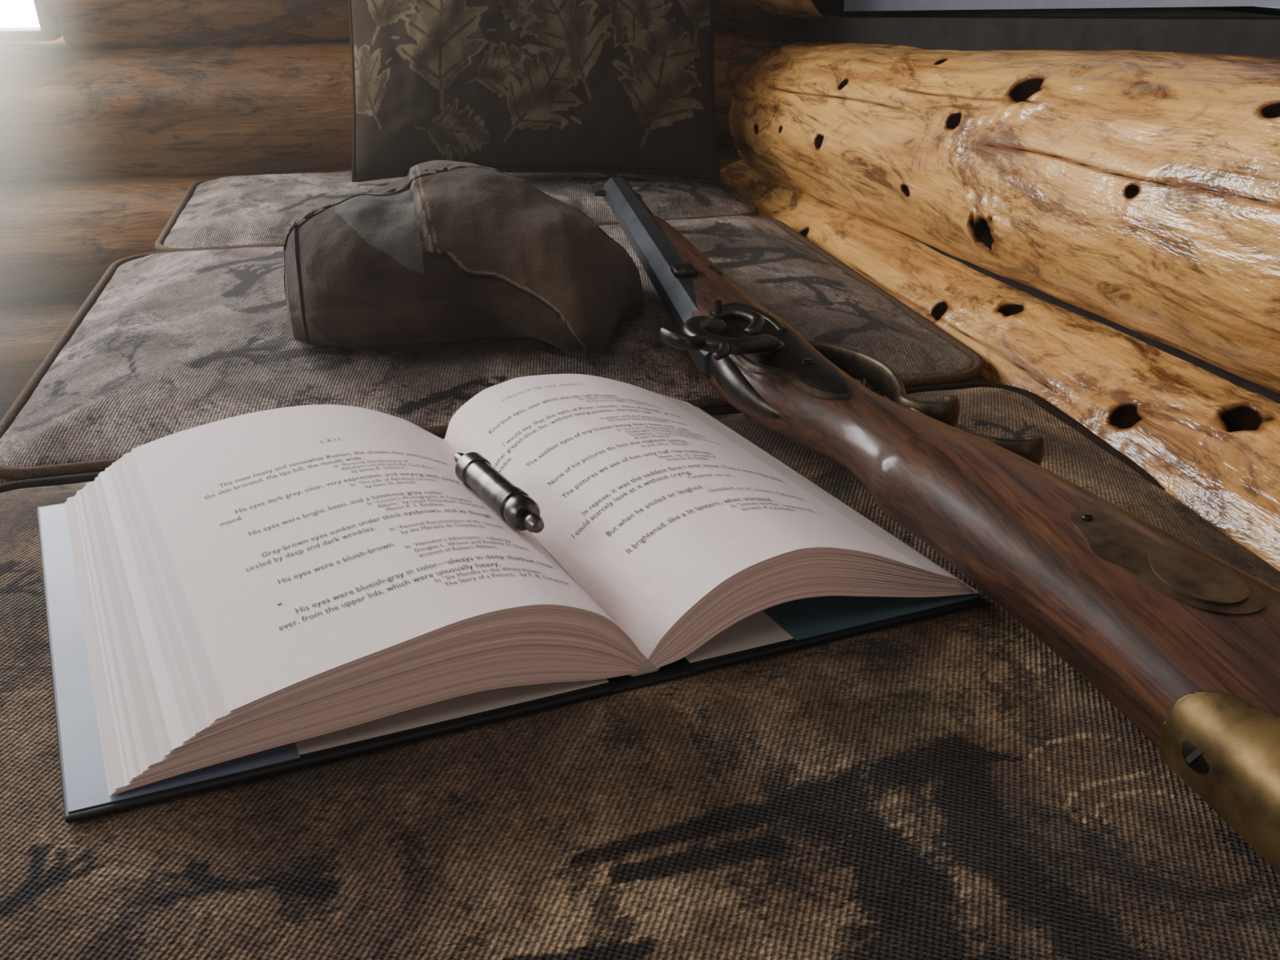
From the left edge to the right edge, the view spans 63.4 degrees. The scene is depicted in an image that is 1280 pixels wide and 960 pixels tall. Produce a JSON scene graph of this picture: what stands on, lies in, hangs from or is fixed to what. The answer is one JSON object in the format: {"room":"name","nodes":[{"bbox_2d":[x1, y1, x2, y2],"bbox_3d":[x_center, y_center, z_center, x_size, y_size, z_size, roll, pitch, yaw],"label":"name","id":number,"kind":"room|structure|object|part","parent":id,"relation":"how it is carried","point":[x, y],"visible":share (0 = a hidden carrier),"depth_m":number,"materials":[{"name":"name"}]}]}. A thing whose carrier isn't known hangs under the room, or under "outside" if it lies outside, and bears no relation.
{"room":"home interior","nodes":[
{"label":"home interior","id":0,"kind":"room"},
{"bbox_2d":[0,0,792,421],"bbox_3d":[-1.041,-1.027,0.945,2.620,2.454,0.180,-7,29,-12],"label":"wall","id":1,"kind":"structure","parent":0,"point":[107,124],"depth_m":1.31,"materials":[{"name":"brown wood"}]},
{"bbox_2d":[0,0,39,27],"bbox_3d":[-1.084,-0.843,0.973,0.805,0.805,0.001,-7,29,-12],"label":"pane","id":2,"kind":"object","parent":1,"relation":"attached to","point":[13,13],"visible":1,"depth_m":1.23,"materials":[{"name":"white glass"}]},
{"bbox_2d":[0,26,61,42],"bbox_3d":[-1.081,-0.486,1.146,0.805,0.012,0.070,-7,29,-12],"label":"frame","id":3,"kind":"object","parent":1,"relation":"attached to","point":[19,33],"visible":0.54,"depth_m":1.20,"materials":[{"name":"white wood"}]},
{"bbox_2d":[33,0,62,40],"bbox_3d":[-0.696,-0.881,1.045,0.012,0.805,0.070,-7,29,-12],"label":"frame","id":4,"kind":"object","parent":1,"relation":"attached to","point":[46,20],"visible":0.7,"depth_m":1.20,"materials":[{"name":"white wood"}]},
{"bbox_2d":[791,0,872,22],"bbox_3d":[0.274,-1.079,1.092,0.075,1.100,0.280,-7,29,-12],"label":"wall","id":5,"kind":"structure","parent":1,"relation":"attached to","point":[837,2],"depth_m":1.30,"materials":[{"name":"brown wood"}]},
{"bbox_2d":[749,0,840,20],"bbox_3d":[0.219,-0.651,1.280,0.152,0.153,0.280,-7,29,-12],"label":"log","id":6,"kind":"object","parent":5,"relation":"attached to","point":[799,9],"visible":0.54,"depth_m":1.28,"materials":[{"name":"brown wood"}]},
{"bbox_2d":[784,0,1279,44],"bbox_3d":[0.616,0.287,0.269,0.075,0.660,3.100,-7,29,-12],"label":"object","id":7,"kind":"object","parent":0,"point":[796,31],"visible":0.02,"depth_m":0.86,"materials":[{"name":"brown wood"}]},
{"bbox_2d":[843,0,1279,11],"bbox_3d":[0.480,-0.634,0.278,0.125,1.022,1.620,-7,29,-12],"label":"window","id":8,"kind":"structure","parent":7,"relation":"attached to","point":[849,5],"depth_m":0.85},
{"bbox_3d":[0.526,-0.649,0.283,0.010,1.000,1.620,-7,29,-12],"label":"pane","id":9,"kind":"part","parent":8,"relation":"part of","materials":[{"name":"grey glass"}]},
{"bbox_3d":[-0.667,0.774,0.164,2.800,0.100,3.300,-7,29,-12],"label":"floor","id":10,"kind":"structure","parent":0,"visible":0},
{"bbox_2d":[0,160,1279,959],"bbox_3d":[-0.045,0.132,0.661,0.667,0.564,1.772,-7,29,-12],"label":"sofa","id":11,"kind":"object","parent":10,"relation":"on","point":[948,786],"depth_m":0.37,"materials":[{"name":"fabric"}]},
{"bbox_2d":[162,170,751,248],"bbox_3d":[-0.207,-0.287,1.228,0.631,0.133,0.340,-7,29,-12],"label":"seat cushion","id":12,"kind":"object","parent":11,"relation":"on","point":[256,211],"depth_m":1.14,"materials":[{"name":"fabric"}]},
{"bbox_3d":[-0.122,-0.170,0.743,0.248,0.106,0.221,4,28,7],"label":"newsboy cap","id":13,"kind":"part","parent":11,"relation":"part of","materials":[{"name":"brown fabric"}]},
{"bbox_2d":[0,215,977,484],"bbox_3d":[-0.121,-0.104,0.877,0.663,0.140,0.469,-7,29,-12],"label":"seat cushion","id":14,"kind":"object","parent":11,"relation":"on","point":[168,341],"depth_m":0.72,"materials":[{"name":"fabric"}]},
{"bbox_2d":[36,373,984,823],"bbox_3d":[-0.077,0.015,0.476,0.397,0.047,0.235,-10,30,-18],"label":"open book","id":15,"kind":"object","parent":11,"relation":"on","point":[258,594],"visible":0.97,"depth_m":0.42,"materials":[{"name":"paper"}]},
{"bbox_2d":[453,452,544,533],"bbox_3d":[-0.065,0.004,0.465,0.016,0.016,0.083,-17,32,-28],"label":"capsule","id":16,"kind":"object","parent":15,"relation":"on","point":[512,504],"visible":1,"depth_m":0.45,"materials":[{"name":"silver metal"}]},
{"bbox_2d":[347,0,719,182],"bbox_3d":[-0.119,-0.553,1.134,0.424,0.422,0.167,0,28,1],"label":"throw pillow","id":17,"kind":"object","parent":11,"relation":"on","point":[505,86],"visible":0.98,"depth_m":1.12,"materials":[{"name":"brown fabric"}]},
{"bbox_2d":[595,176,1279,873],"bbox_3d":[0.085,-0.069,0.602,0.162,0.066,0.944,-10,30,-18],"label":"musket","id":18,"kind":"object","parent":11,"relation":"on","point":[1184,642],"visible":1,"depth_m":0.41,"materials":[{"name":"brown wood"}]},
{"bbox_3d":[0.073,-0.073,0.578,0.039,0.011,0.134,-7,29,-12],"label":"lock plate","id":19,"kind":"part","parent":18,"relation":"part of","materials":[{"name":"metal"}]},
{"bbox_3d":[0.189,0.030,0.380,0.033,0.004,0.076,-19,33,-32],"label":"patch box plate","id":20,"kind":"part","parent":18,"relation":"part of","materials":[{"name":"gold metal"}]},
{"bbox_3d":[0.198,0.035,0.370,0.026,0.004,0.036,-7,29,-12],"label":"patch box lid","id":21,"kind":"part","parent":18,"relation":"part of","materials":[{"name":"gold metal"}]},
{"bbox_3d":[0.503,0.500,0.321,0.185,0.339,3.050,-7,29,-12],"label":"wall","id":22,"kind":"structure","parent":0,"visible":0},
{"bbox_2d":[718,159,1279,571],"bbox_3d":[0.344,-0.003,0.679,0.190,0.239,1.801,-7,29,-12],"label":"log","id":23,"kind":"object","parent":22,"relation":"on","point":[1212,442],"visible":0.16,"depth_m":0.67,"materials":[{"name":"beige wood"}]},
{"bbox_2d":[892,228,1279,404],"bbox_3d":[0.410,-0.058,0.610,0.130,0.120,1.700,-7,29,-12],"label":"chinking seam","id":24,"kind":"object","parent":23,"relation":"on","point":[1238,381],"visible":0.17,"depth_m":0.68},
{"bbox_2d":[728,16,1279,393],"bbox_3d":[0.378,-0.146,0.554,0.196,0.292,1.698,-7,29,-12],"label":"log","id":25,"kind":"object","parent":24,"relation":"on","point":[1138,191],"depth_m":0.67,"materials":[{"name":"beige wood"}]},
{"bbox_3d":[0.436,-0.190,0.501,0.095,0.165,1.620,-7,29,-12],"label":"chinking strip","id":26,"kind":"part","parent":25,"relation":"part of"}
]}

